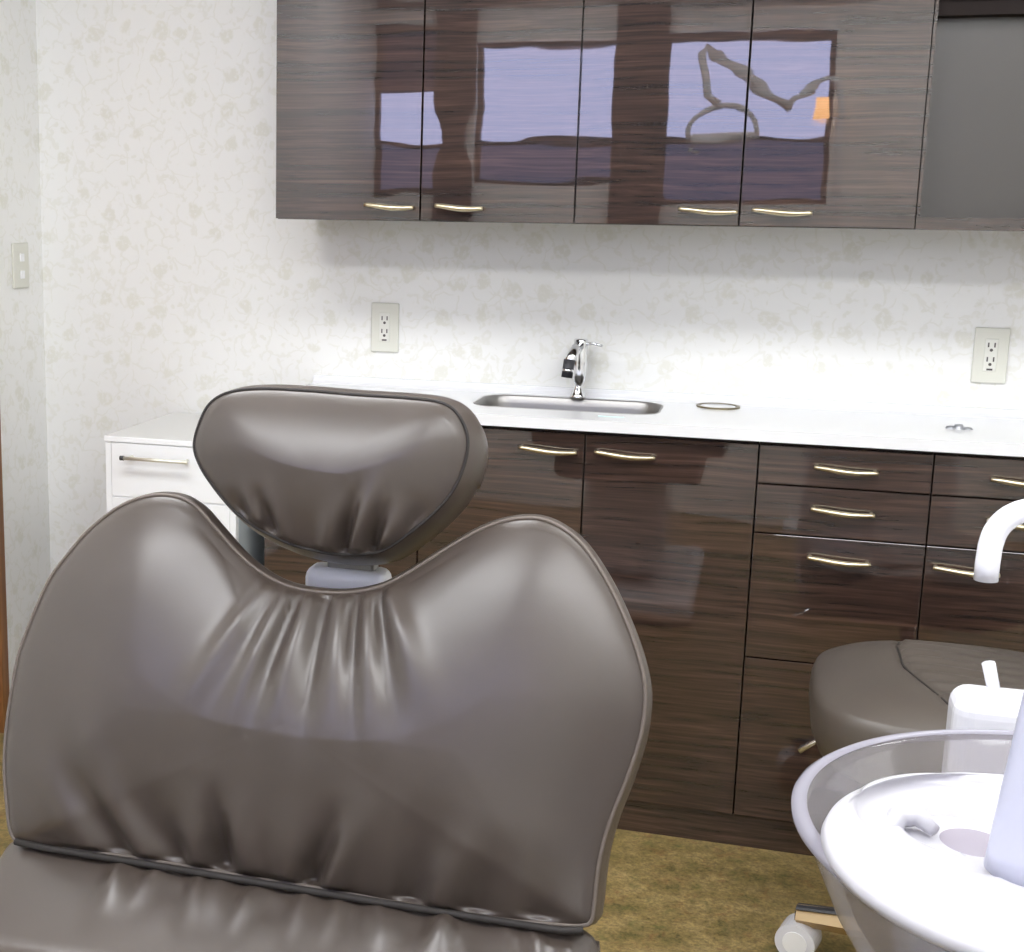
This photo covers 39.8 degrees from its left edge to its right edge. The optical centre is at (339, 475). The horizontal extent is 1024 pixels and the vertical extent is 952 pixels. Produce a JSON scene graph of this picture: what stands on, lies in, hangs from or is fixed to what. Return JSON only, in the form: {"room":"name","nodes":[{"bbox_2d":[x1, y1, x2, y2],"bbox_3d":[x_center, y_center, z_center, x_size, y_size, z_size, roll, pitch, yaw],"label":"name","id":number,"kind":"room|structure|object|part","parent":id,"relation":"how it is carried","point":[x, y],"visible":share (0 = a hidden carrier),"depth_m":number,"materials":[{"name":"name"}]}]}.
{"room":"dental clinic","nodes":[
{"label":"dental clinic","id":0,"kind":"room"},
{"bbox_2d":[0,0,50,691],"bbox_3d":[-1.375,-0.251,1.903,0.100,2.420,3.750,4,11,17],"label":"wall","id":1,"kind":"structure","parent":0,"point":[23,415],"depth_m":3.58,"materials":[{"name":"paint"}]},
{"bbox_2d":[0,419,8,732],"bbox_3d":[-1.012,-0.258,3.081,0.118,2.000,0.798,4,11,17],"label":"trim","id":2,"kind":"structure","parent":1,"relation":"attached to","point":[4,666],"depth_m":3.56,"materials":[{"name":"orange wood"}]},
{"bbox_2d":[11,242,28,288],"bbox_3d":[-0.806,-0.534,3.540,0.010,0.114,0.076,4,11,17],"label":"wall switch","id":3,"kind":"object","parent":1,"relation":"attached to","point":[20,259],"visible":1,"depth_m":3.53,"materials":[{"name":"white plastic"}]},
{"bbox_2d":[0,733,855,951],"bbox_3d":[0.267,1.086,1.640,3.572,0.060,3.950,4,11,17],"label":"floor","id":4,"kind":"structure","parent":0,"point":[664,893],"depth_m":2.80,"materials":[{"name":"brown carpet"}]},
{"bbox_2d":[104,413,263,565],"bbox_3d":[-0.337,0.287,3.424,0.326,0.818,0.430,4,11,17],"label":"base cabinet","id":5,"kind":"object","parent":4,"relation":"on","point":[156,455],"visible":0.2,"depth_m":3.21,"materials":[{"name":"white wood"}]},
{"bbox_3d":[-0.416,-0.037,3.176,0.161,0.008,0.030,4,11,17],"label":"handle","id":6,"kind":"part","parent":5,"relation":"part of","materials":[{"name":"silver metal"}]},
{"bbox_3d":[-0.386,-0.006,3.191,0.292,0.126,0.004,4,11,17],"label":"drawer","id":7,"kind":"part","parent":5,"relation":"part of","materials":[{"name":"white paint"}]},
{"bbox_3d":[-0.387,0.308,3.262,0.294,0.776,0.018,4,11,17],"label":"frame","id":8,"kind":"part","parent":5,"relation":"part of","materials":[{"name":"white paint"}]},
{"bbox_3d":[-0.388,0.124,3.216,0.292,0.134,0.004,4,11,17],"label":"drawer","id":9,"kind":"part","parent":5,"relation":"part of","materials":[{"name":"white paint"}]},
{"bbox_2d":[0,384,651,951],"bbox_3d":[-0.169,0.577,1.023,0.668,1.161,1.253,4,11,17],"label":"dental chair","id":10,"kind":"object","parent":4,"relation":"on","point":[206,748],"visible":1,"depth_m":1.36,"materials":[{"name":"brown leather"}]},
{"bbox_3d":[-0.148,0.565,1.127,0.634,0.238,0.643,4,11,17],"label":"seat","id":11,"kind":"part","parent":10,"relation":"part of","materials":[{"name":"brown leather"}]},
{"bbox_3d":[0.015,0.058,1.472,0.053,0.105,0.020,4,11,17],"label":"headrest stem","id":12,"kind":"part","parent":10,"relation":"part of","materials":[{"name":"silver metal"}]},
{"bbox_2d":[264,537,417,584],"bbox_3d":[0.048,0.273,3.342,0.363,0.887,0.390,4,11,17],"label":"base cabinet","id":13,"kind":"object","parent":4,"relation":"on","point":[287,564],"visible":0.02,"depth_m":3.20,"materials":[{"name":"black wood"}]},
{"bbox_2d":[418,425,759,844],"bbox_3d":[0.561,0.309,3.188,0.710,0.887,0.390,4,11,17],"label":"base cabinet","id":14,"kind":"object","parent":4,"relation":"on","point":[670,519],"visible":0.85,"depth_m":2.96,"materials":[{"name":"black wood"}]},
{"bbox_3d":[0.346,0.293,3.082,0.355,0.804,0.018,4,11,17],"label":"door","id":15,"kind":"part","parent":14,"relation":"part of","materials":[{"name":"brown wood"}]},
{"bbox_3d":[0.442,-0.054,2.963,0.124,0.017,0.025,4,11,17],"label":"handle","id":16,"kind":"part","parent":14,"relation":"part of","materials":[{"name":"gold metal"}]},
{"bbox_3d":[0.596,-0.043,2.917,0.126,0.017,0.025,4,11,17],"label":"handle","id":17,"kind":"part","parent":14,"relation":"part of","materials":[{"name":"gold metal"}]},
{"bbox_2d":[305,375,1023,456],"bbox_3d":[0.716,-0.139,3.060,1.745,0.043,0.384,4,11,17],"label":"countertop","id":18,"kind":"structure","parent":14,"relation":"on","point":[1000,432],"depth_m":2.98,"materials":[{"name":"white stone"}]},
{"bbox_2d":[473,394,663,414],"bbox_3d":[0.516,-0.084,3.171,0.414,0.162,0.216,4,11,17],"label":"sink","id":19,"kind":"object","parent":18,"relation":"in","point":[498,400],"visible":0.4,"depth_m":3.25,"materials":[{"name":"silver metal"}]},
{"bbox_2d":[561,338,602,398],"bbox_3d":[0.538,-0.243,3.208,0.122,0.139,0.070,-9,14,-40],"label":"faucet","id":20,"kind":"object","parent":18,"relation":"on","point":[575,362],"visible":1,"depth_m":3.22,"materials":[{"name":"silver metal"}]},
{"bbox_3d":[0.538,-0.282,3.196,0.026,0.057,0.093,6,12,24],"label":"spout","id":21,"kind":"part","parent":20,"relation":"part of","materials":[{"name":"silver metal"}]},
{"bbox_3d":[0.587,-0.303,3.220,0.042,0.010,0.011,7,12,28],"label":"lever","id":22,"kind":"part","parent":20,"relation":"part of","materials":[{"name":"silver metal"}]},
{"bbox_2d":[598,415,623,417],"bbox_3d":[0.578,-0.126,2.970,0.055,0.001,0.012,4,11,17],"label":"sticker","id":23,"kind":"object","parent":18,"relation":"on","point":[598,415],"visible":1,"depth_m":2.97,"materials":[{"name":"white"}]},
{"bbox_2d":[696,402,739,409],"bbox_3d":[0.853,-0.157,3.144,0.096,0.004,0.096,4,11,17],"label":"round cover","id":24,"kind":"object","parent":18,"relation":"on","point":[708,405],"visible":1,"depth_m":3.13,"materials":[{"name":"silver metal"}]},
{"bbox_2d":[945,424,972,429],"bbox_3d":[1.274,-0.102,2.870,0.053,0.010,0.025,4,11,17],"label":"fitting","id":25,"kind":"object","parent":18,"relation":"on","point":[956,426],"visible":1,"depth_m":2.87,"materials":[{"name":"grey metal"}]},
{"bbox_3d":[0.685,0.317,2.980,0.349,0.804,0.018,4,11,17],"label":"door","id":26,"kind":"part","parent":14,"relation":"part of","materials":[{"name":"brown wood"}]},
{"bbox_2d":[731,442,933,855],"bbox_3d":[1.058,0.345,3.039,0.331,0.887,0.390,4,11,17],"label":"base cabinet","id":27,"kind":"object","parent":4,"relation":"on","point":[839,534],"visible":0.77,"depth_m":2.86,"materials":[{"name":"black wood"}]},
{"bbox_3d":[1.008,0.563,2.925,0.328,0.352,0.018,4,11,17],"label":"drawer","id":28,"kind":"part","parent":27,"relation":"part of","materials":[{"name":"brown wood"}]},
{"bbox_3d":[1.012,0.257,2.866,0.328,0.265,0.018,4,11,17],"label":"drawer","id":29,"kind":"part","parent":27,"relation":"part of","materials":[{"name":"brown wood"}]},
{"bbox_3d":[1.010,0.174,2.828,0.124,0.017,0.025,4,11,17],"label":"handle","id":30,"kind":"part","parent":27,"relation":"part of","materials":[{"name":"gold metal"}]},
{"bbox_3d":[1.015,0.075,2.831,0.328,0.099,0.018,4,11,17],"label":"drawer","id":31,"kind":"part","parent":27,"relation":"part of","materials":[{"name":"brown wood"}]},
{"bbox_3d":[1.012,0.075,2.808,0.124,0.017,0.025,4,11,17],"label":"handle","id":32,"kind":"part","parent":27,"relation":"part of","materials":[{"name":"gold metal"}]},
{"bbox_3d":[1.016,-0.015,2.813,0.328,0.078,0.018,4,11,17],"label":"drawer","id":33,"kind":"part","parent":27,"relation":"part of","materials":[{"name":"brown wood"}]},
{"bbox_3d":[1.013,-0.010,2.792,0.124,0.017,0.025,4,11,17],"label":"handle","id":34,"kind":"part","parent":27,"relation":"part of","materials":[{"name":"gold metal"}]},
{"bbox_2d":[775,639,1023,951],"bbox_3d":[1.055,0.609,2.404,0.562,0.608,0.537,4,11,17],"label":"stool","id":35,"kind":"object","parent":4,"relation":"on","point":[861,691],"visible":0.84,"depth_m":2.29,"materials":[{"name":"brown leather"}]},
{"bbox_3d":[0.883,0.481,2.454,0.157,0.046,0.031,9,14,38],"label":"lever","id":36,"kind":"part","parent":35,"relation":"part of","materials":[{"name":"silver metal"}]},
{"bbox_3d":[0.944,0.786,2.489,0.250,0.043,0.026,8,13,32],"label":"leg","id":37,"kind":"part","parent":35,"relation":"part of","materials":[{"name":"grey rubber"}]},
{"bbox_3d":[0.947,0.801,2.495,0.252,0.076,0.060,8,13,34],"label":"leg","id":38,"kind":"part","parent":35,"relation":"part of","materials":[{"name":"brown wood"}]},
{"bbox_3d":[1.054,0.392,2.344,0.502,0.158,0.482,4,11,17],"label":"seat","id":39,"kind":"part","parent":35,"relation":"part of","materials":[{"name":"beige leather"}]},
{"bbox_2d":[791,499,1023,951],"bbox_3d":[0.602,0.591,0.983,0.601,1.170,0.652,4,11,17],"label":"cuspidor","id":40,"kind":"object","parent":4,"relation":"on","point":[912,862],"visible":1,"depth_m":0.82,"materials":[{"name":"white ceramic"}]},
{"bbox_2d":[807,734,1005,951],"bbox_3d":[0.455,0.290,0.838,0.361,0.151,0.361,4,11,17],"label":"glass bowl","id":41,"kind":"object","parent":40,"relation":"on","point":[958,833],"depth_m":0.85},
{"bbox_2d":[821,772,1023,951],"bbox_3d":[0.396,0.279,0.786,0.247,0.150,0.270,4,11,17],"label":"basin","id":42,"kind":"object","parent":40,"relation":"in","point":[909,862],"depth_m":0.78,"materials":[{"name":"white ceramic"}]},
{"bbox_3d":[0.572,0.043,0.939,0.283,0.058,0.056,-1,11,-9],"label":"cup spout","id":43,"kind":"part","parent":40,"relation":"part of","materials":[{"name":"white plastic"}]},
{"bbox_3d":[0.382,0.137,0.730,0.068,0.155,0.055,4,11,17],"label":"rinse post","id":44,"kind":"part","parent":40,"relation":"part of","materials":[{"name":"grey plastic"}]},
{"bbox_2d":[916,452,1023,651],"bbox_3d":[1.374,0.367,2.944,0.331,0.887,0.390,4,11,17],"label":"base cabinet","id":45,"kind":"object","parent":4,"relation":"on","point":[966,490],"visible":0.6,"depth_m":2.76,"materials":[{"name":"black wood"}]},
{"bbox_3d":[1.238,0.190,2.759,0.124,0.017,0.025,4,11,17],"label":"handle","id":46,"kind":"part","parent":45,"relation":"part of","materials":[{"name":"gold metal"}]},
{"bbox_3d":[1.326,0.454,2.804,0.328,0.620,0.018,4,11,17],"label":"door","id":47,"kind":"part","parent":45,"relation":"part of","materials":[{"name":"brown wood"}]},
{"bbox_3d":[1.331,0.098,2.736,0.328,0.099,0.018,4,11,17],"label":"drawer","id":48,"kind":"part","parent":45,"relation":"part of","materials":[{"name":"brown wood"}]},
{"bbox_3d":[1.332,0.007,2.718,0.328,0.078,0.018,4,11,17],"label":"drawer","id":49,"kind":"part","parent":45,"relation":"part of","materials":[{"name":"brown wood"}]},
{"bbox_3d":[1.324,0.097,2.715,0.124,0.017,0.025,4,11,17],"label":"handle","id":50,"kind":"part","parent":45,"relation":"part of","materials":[{"name":"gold metal"}]},
{"bbox_3d":[1.325,0.015,2.699,0.124,0.017,0.025,4,11,17],"label":"handle","id":51,"kind":"part","parent":45,"relation":"part of","materials":[{"name":"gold metal"}]},
{"bbox_2d":[36,0,1023,781],"bbox_3d":[0.850,-0.472,3.214,3.572,2.420,0.100,4,11,17],"label":"wall","id":52,"kind":"structure","parent":0,"point":[173,282],"depth_m":3.41,"materials":[{"name":"paint"}]},
{"bbox_2d":[371,302,398,352],"bbox_3d":[0.111,-0.362,3.408,0.070,0.120,0.010,4,11,17],"label":"wall outlet","id":53,"kind":"object","parent":52,"relation":"attached to","point":[384,316],"visible":1,"depth_m":3.40,"materials":[{"name":"white plastic"}]},
{"bbox_2d":[379,313,389,341],"bbox_3d":[0.111,-0.362,3.405,0.026,0.070,0.002,4,11,17],"label":"socket","id":54,"kind":"object","parent":53,"relation":"attached to","point":[384,318],"depth_m":3.40,"materials":[{"name":"white plastic"}]},
{"bbox_2d":[276,0,584,223],"bbox_3d":[0.220,-0.924,3.099,0.668,0.706,0.325,4,11,17],"label":"upper cabinet","id":55,"kind":"object","parent":52,"relation":"attached to","point":[387,110],"visible":0.99,"depth_m":2.99,"materials":[{"name":"brown wood"}]},
{"bbox_3d":[0.023,-0.913,3.027,0.331,0.703,0.018,4,11,17],"label":"door","id":56,"kind":"part","parent":55,"relation":"part of","materials":[{"name":"brown wood"}]},
{"bbox_3d":[0.108,-0.586,3.039,0.112,0.017,0.025,4,11,17],"label":"handle","id":57,"kind":"part","parent":55,"relation":"part of","materials":[{"name":"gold metal"}]},
{"bbox_3d":[0.256,-0.575,2.994,0.106,0.017,0.025,4,11,17],"label":"handle","id":58,"kind":"part","parent":55,"relation":"part of","materials":[{"name":"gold metal"}]},
{"bbox_3d":[0.342,-0.890,2.931,0.331,0.703,0.018,4,11,17],"label":"door","id":59,"kind":"part","parent":55,"relation":"part of","materials":[{"name":"brown wood"}]},
{"bbox_2d":[575,0,934,228],"bbox_3d":[0.859,-0.879,2.908,0.669,0.706,0.325,4,11,17],"label":"upper cabinet","id":60,"kind":"object","parent":52,"relation":"attached to","point":[739,113],"visible":1,"depth_m":2.80,"materials":[{"name":"black wood"}]},
{"bbox_3d":[0.661,-0.868,2.835,0.331,0.703,0.018,4,11,17],"label":"door","id":61,"kind":"part","parent":60,"relation":"part of","materials":[{"name":"brown wood"}]},
{"bbox_3d":[0.751,-0.540,2.846,0.118,0.017,0.025,4,11,17],"label":"handle","id":62,"kind":"part","parent":60,"relation":"part of","materials":[{"name":"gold metal"}]},
{"bbox_3d":[0.889,-0.530,2.804,0.117,0.017,0.025,4,11,17],"label":"handle","id":63,"kind":"part","parent":60,"relation":"part of","materials":[{"name":"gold metal"}]},
{"bbox_3d":[0.981,-0.845,2.739,0.332,0.703,0.018,4,11,17],"label":"door","id":64,"kind":"part","parent":60,"relation":"part of","materials":[{"name":"brown wood"}]},
{"bbox_2d":[914,0,1023,230],"bbox_3d":[1.499,-0.836,2.729,0.663,0.706,0.300,4,11,17],"label":"upper cabinet","id":65,"kind":"object","parent":52,"relation":"attached to","point":[971,173],"visible":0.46,"depth_m":2.73,"materials":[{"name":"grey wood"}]},
{"bbox_3d":[1.488,-0.501,2.795,0.637,0.024,0.300,4,11,17],"label":"panel","id":66,"kind":"part","parent":65,"relation":"part of","materials":[{"name":"brown wood"}]},
{"bbox_3d":[1.536,-1.061,2.821,0.637,0.258,0.015,4,11,17],"label":"panel","id":67,"kind":"part","parent":65,"relation":"part of","materials":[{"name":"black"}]},
{"bbox_2d":[938,0,1023,17],"bbox_3d":[1.495,-0.899,2.724,0.637,0.024,0.290,4,11,17],"label":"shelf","id":68,"kind":"object","parent":65,"relation":"attached to","point":[986,9],"depth_m":2.66,"materials":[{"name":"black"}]},
{"bbox_2d":[970,327,1010,383],"bbox_3d":[1.408,-0.261,3.020,0.070,0.120,0.010,4,11,17],"label":"wall outlet","id":69,"kind":"object","parent":52,"relation":"attached to","point":[991,345],"visible":1,"depth_m":3.02,"materials":[{"name":"white plastic"}]},
{"bbox_2d":[983,339,998,371],"bbox_3d":[1.407,-0.261,3.017,0.026,0.070,0.002,4,11,17],"label":"socket","id":70,"kind":"object","parent":69,"relation":"attached to","point":[990,346],"depth_m":3.02,"materials":[{"name":"white plastic"}]}
]}

